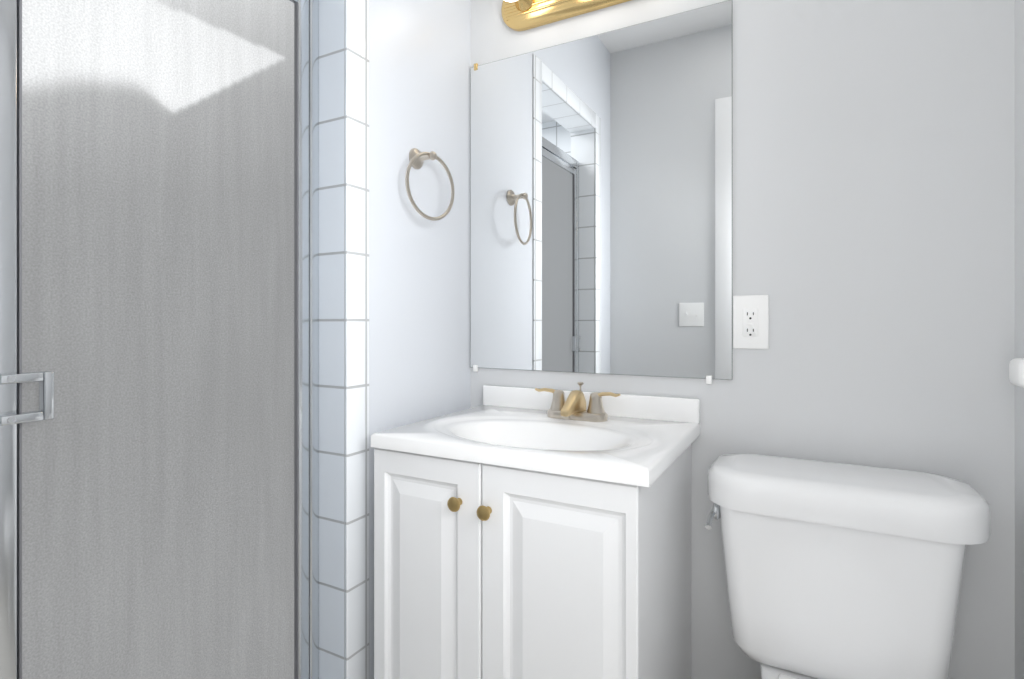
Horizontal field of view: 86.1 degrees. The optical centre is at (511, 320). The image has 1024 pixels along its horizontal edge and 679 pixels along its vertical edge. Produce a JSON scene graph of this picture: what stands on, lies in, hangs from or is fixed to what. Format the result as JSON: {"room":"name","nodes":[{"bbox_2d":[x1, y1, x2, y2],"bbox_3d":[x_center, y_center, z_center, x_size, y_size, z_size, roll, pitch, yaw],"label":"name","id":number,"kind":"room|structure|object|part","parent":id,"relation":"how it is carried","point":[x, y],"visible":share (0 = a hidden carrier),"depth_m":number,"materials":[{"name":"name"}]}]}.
{"room":"bathroom","nodes":[
{"label":"bathroom","id":0,"kind":"room"},
{"bbox_2d":[369,0,469,678],"bbox_3d":[-0.302,-0.167,1.489,0.120,2.460,0.510,0,0,29],"label":"wall","id":1,"kind":"structure","parent":0,"point":[419,264],"depth_m":1.46,"materials":[{"name":"paint"}]},
{"bbox_2d":[22,0,293,678],"bbox_3d":[-0.600,0.082,1.006,0.001,1.577,0.481,0,0,29],"label":"shower door","id":2,"kind":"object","parent":1,"relation":"attached to","point":[158,319],"visible":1,"depth_m":0.96,"materials":[{"name":"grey glass"}]},
{"bbox_2d":[298,0,308,678],"bbox_3d":[-0.478,0.086,1.238,0.027,1.645,0.032,0,0,29],"label":"shower door frame","id":3,"kind":"structure","parent":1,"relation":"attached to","point":[303,339],"depth_m":1.23,"materials":[{"name":"silver metal"}]},
{"bbox_2d":[294,2,298,678],"bbox_3d":[-0.482,0.082,1.220,0.018,1.573,0.003,0,0,29],"label":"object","id":4,"kind":"object","parent":3,"relation":"attached to","point":[296,340],"visible":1,"depth_m":1.22,"materials":[{"name":"grey metal"}]},
{"bbox_3d":[-0.603,0.888,1.009,0.027,0.040,0.489,0,0,29],"label":"rail","id":5,"kind":"object","parent":3,"relation":"attached to","visible":0},
{"bbox_2d":[0,0,43,678],"bbox_3d":[-0.713,0.086,0.785,0.047,1.645,0.054,0,0,29],"label":"shower door","id":6,"kind":"structure","parent":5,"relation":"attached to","point":[8,334],"depth_m":0.78,"materials":[{"name":"silver metal"}]},
{"bbox_2d":[7,417,15,422],"bbox_3d":[-0.696,0.139,0.763,0.002,0.009,0.009,0,0,29],"label":"screw","id":7,"kind":"object","parent":6,"relation":"attached to","point":[11,419],"visible":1,"depth_m":0.76,"materials":[{"name":"silver metal"}]},
{"bbox_2d":[7,376,15,381],"bbox_3d":[-0.696,0.082,0.763,0.002,0.009,0.009,0,0,29],"label":"screw","id":8,"kind":"object","parent":6,"relation":"attached to","point":[11,378],"visible":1,"depth_m":0.76,"materials":[{"name":"silver metal"}]},
{"bbox_2d":[18,0,21,678],"bbox_3d":[-0.714,0.082,0.793,0.018,1.573,0.003,0,0,29],"label":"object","id":9,"kind":"object","parent":6,"relation":"attached to","point":[19,337],"depth_m":0.79,"materials":[{"name":"grey metal"}]},
{"bbox_3d":[-0.700,0.139,0.780,0.020,0.013,0.050,0,0,29],"label":"shower door handle leg","id":10,"kind":"part","parent":6,"relation":"part of","materials":[{"name":"silver metal"}]},
{"bbox_3d":[-0.700,0.082,0.780,0.020,0.013,0.050,0,0,29],"label":"shower door handle leg","id":11,"kind":"part","parent":6,"relation":"part of","materials":[{"name":"silver metal"}]},
{"bbox_2d":[39,371,53,419],"bbox_3d":[-0.685,0.110,0.807,0.020,0.070,0.012,0,0,29],"label":"handle grip","id":12,"kind":"object","parent":6,"relation":"attached to","point":[46,396],"visible":0.9,"depth_m":0.80,"materials":[{"name":"silver metal"}]},
{"bbox_2d":[309,0,318,678],"bbox_3d":[-0.464,0.081,1.264,0.030,1.725,0.026,0,0,29],"label":"jamb","id":13,"kind":"object","parent":1,"relation":"attached to","point":[313,339],"visible":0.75,"depth_m":1.25,"materials":[{"name":"silver metal"}]},
{"bbox_2d":[319,0,345,678],"bbox_3d":[-0.428,0.003,1.263,0.126,1.880,0.006,0,0,29],"label":"wall tiles","id":14,"kind":"object","parent":1,"relation":"attached to","point":[332,339],"visible":0.75,"depth_m":1.25,"materials":[{"name":"white tile"}]},
{"bbox_2d":[346,0,368,678],"bbox_3d":[-0.354,0.030,1.261,0.006,2.066,0.072,0,0,29],"label":"door jamb","id":15,"kind":"object","parent":1,"relation":"attached to","point":[357,339],"visible":1,"depth_m":1.26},
{"bbox_2d":[405,148,454,220],"bbox_3d":[-0.225,-0.357,1.432,0.067,0.194,0.173,0,0,29],"label":"towel ring","id":16,"kind":"object","parent":1,"relation":"attached to","point":[417,157],"visible":1,"depth_m":1.43,"materials":[{"name":"silver metal"}]},
{"bbox_2d":[470,0,1014,678],"bbox_3d":[-0.007,-0.167,1.676,2.520,2.460,0.100,0,0,29],"label":"wall","id":17,"kind":"structure","parent":0,"point":[874,200],"depth_m":1.20,"materials":[{"name":"paint"}]},
{"bbox_2d":[501,0,630,30],"bbox_3d":[0.168,-0.912,1.435,0.522,0.140,0.152,0,0,29],"label":"sconce","id":18,"kind":"object","parent":17,"relation":"attached to","point":[520,15],"visible":1,"depth_m":1.54,"materials":[{"name":"gold metal"}]},
{"bbox_3d":[-0.001,-0.912,1.492,0.083,0.083,0.092,0,0,29],"label":"bulb","id":19,"kind":"part","parent":18,"relation":"part of","materials":[{"name":"white glass"}]},
{"bbox_2d":[513,0,534,11],"bbox_3d":[0.028,-0.912,1.546,0.062,0.062,0.040,0,0,29],"label":"socket","id":20,"kind":"object","parent":18,"relation":"attached to","point":[519,5],"depth_m":1.55,"materials":[{"name":"gold metal"}]},
{"bbox_2d":[482,384,699,423],"bbox_3d":[0.189,0.223,1.497,0.620,0.060,0.020,0,0,29],"label":"backsplash","id":21,"kind":"structure","parent":17,"relation":"attached to","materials":[{"name":"white stone"}]},
{"bbox_2d":[470,0,731,383],"bbox_3d":[0.201,-0.313,1.498,0.748,0.936,0.009,0,0,29],"label":"mirror","id":22,"kind":"object","parent":17,"relation":"attached to","point":[601,203],"visible":1,"depth_m":1.47,"materials":[{"name":"grey mirror"}]},
{"bbox_2d":[733,295,768,348],"bbox_3d":[0.566,0.004,1.300,0.078,0.127,0.010,0,0,29],"label":"plate","id":23,"kind":"object","parent":17,"relation":"attached to","point":[750,321],"visible":1,"depth_m":1.30,"materials":[{"name":"white plastic"}]},
{"bbox_2d":[1015,0,1023,678],"bbox_3d":[0.636,-0.167,0.325,0.100,2.460,1.660,0,0,29],"label":"wall","id":24,"kind":"structure","parent":0,"point":[1019,337],"depth_m":1.05,"materials":[{"name":"paint"}]},
{"bbox_2d":[1009,358,1023,387],"bbox_3d":[0.911,0.093,0.974,0.032,0.050,0.073,0,0,29],"label":"toilet paper holder","id":25,"kind":"object","parent":24,"relation":"attached to","point":[1016,371],"visible":1,"depth_m":0.97,"materials":[{"name":"white plastic"}]},
{"bbox_3d":[-0.403,1.113,0.946,2.520,0.100,1.760,0,0,29],"label":"floor","id":26,"kind":"structure","parent":0,"visible":0},
{"bbox_2d":[371,382,699,678],"bbox_3d":[0.071,0.611,1.282,0.622,0.904,0.511,0,0,29],"label":"bathroom vanity","id":27,"kind":"object","parent":26,"relation":"on","point":[530,533],"visible":1,"depth_m":1.10,"materials":[{"name":"white wood"}]},
{"bbox_3d":[-0.183,0.622,1.170,0.281,0.673,0.018,0,0,29],"label":"door","id":28,"kind":"part","parent":27,"relation":"part of","materials":[{"name":"white wood"}]},
{"bbox_3d":[-0.114,0.369,1.107,0.030,0.030,0.027,0,0,29],"label":"knob","id":29,"kind":"part","parent":27,"relation":"part of","materials":[{"name":"gold metal"}]},
{"bbox_3d":[-0.053,0.375,1.074,0.030,0.030,0.027,0,0,29],"label":"knob","id":30,"kind":"part","parent":27,"relation":"part of","materials":[{"name":"gold metal"}]},
{"bbox_3d":[0.082,0.622,1.026,0.316,0.673,0.018,0,0,29],"label":"door","id":31,"kind":"part","parent":27,"relation":"part of","materials":[{"name":"white wood"}]},
{"bbox_2d":[534,382,620,422],"bbox_3d":[0.155,0.205,1.388,0.232,0.092,0.114,0,0,29],"label":"faucet","id":32,"kind":"object","parent":27,"relation":"on","point":[572,410],"depth_m":1.38,"materials":[{"name":"gold metal"}]},
{"bbox_2d":[705,453,990,678],"bbox_3d":[0.530,0.684,0.889,0.474,0.757,0.736,0,0,29],"label":"toilet","id":33,"kind":"object","parent":26,"relation":"on","point":[834,570],"visible":1,"depth_m":1.02,"materials":[{"name":"white ceramic"}]},
{"bbox_3d":[0.409,0.407,1.127,0.012,0.023,0.068,0,0,29],"label":"lever arm","id":34,"kind":"part","parent":33,"relation":"part of"},
{"bbox_3d":[0.649,0.342,1.107,0.474,0.071,0.238,0,0,29],"label":"tank lid","id":35,"kind":"part","parent":33,"relation":"part of","materials":[{"name":"white ceramic"}]}
]}

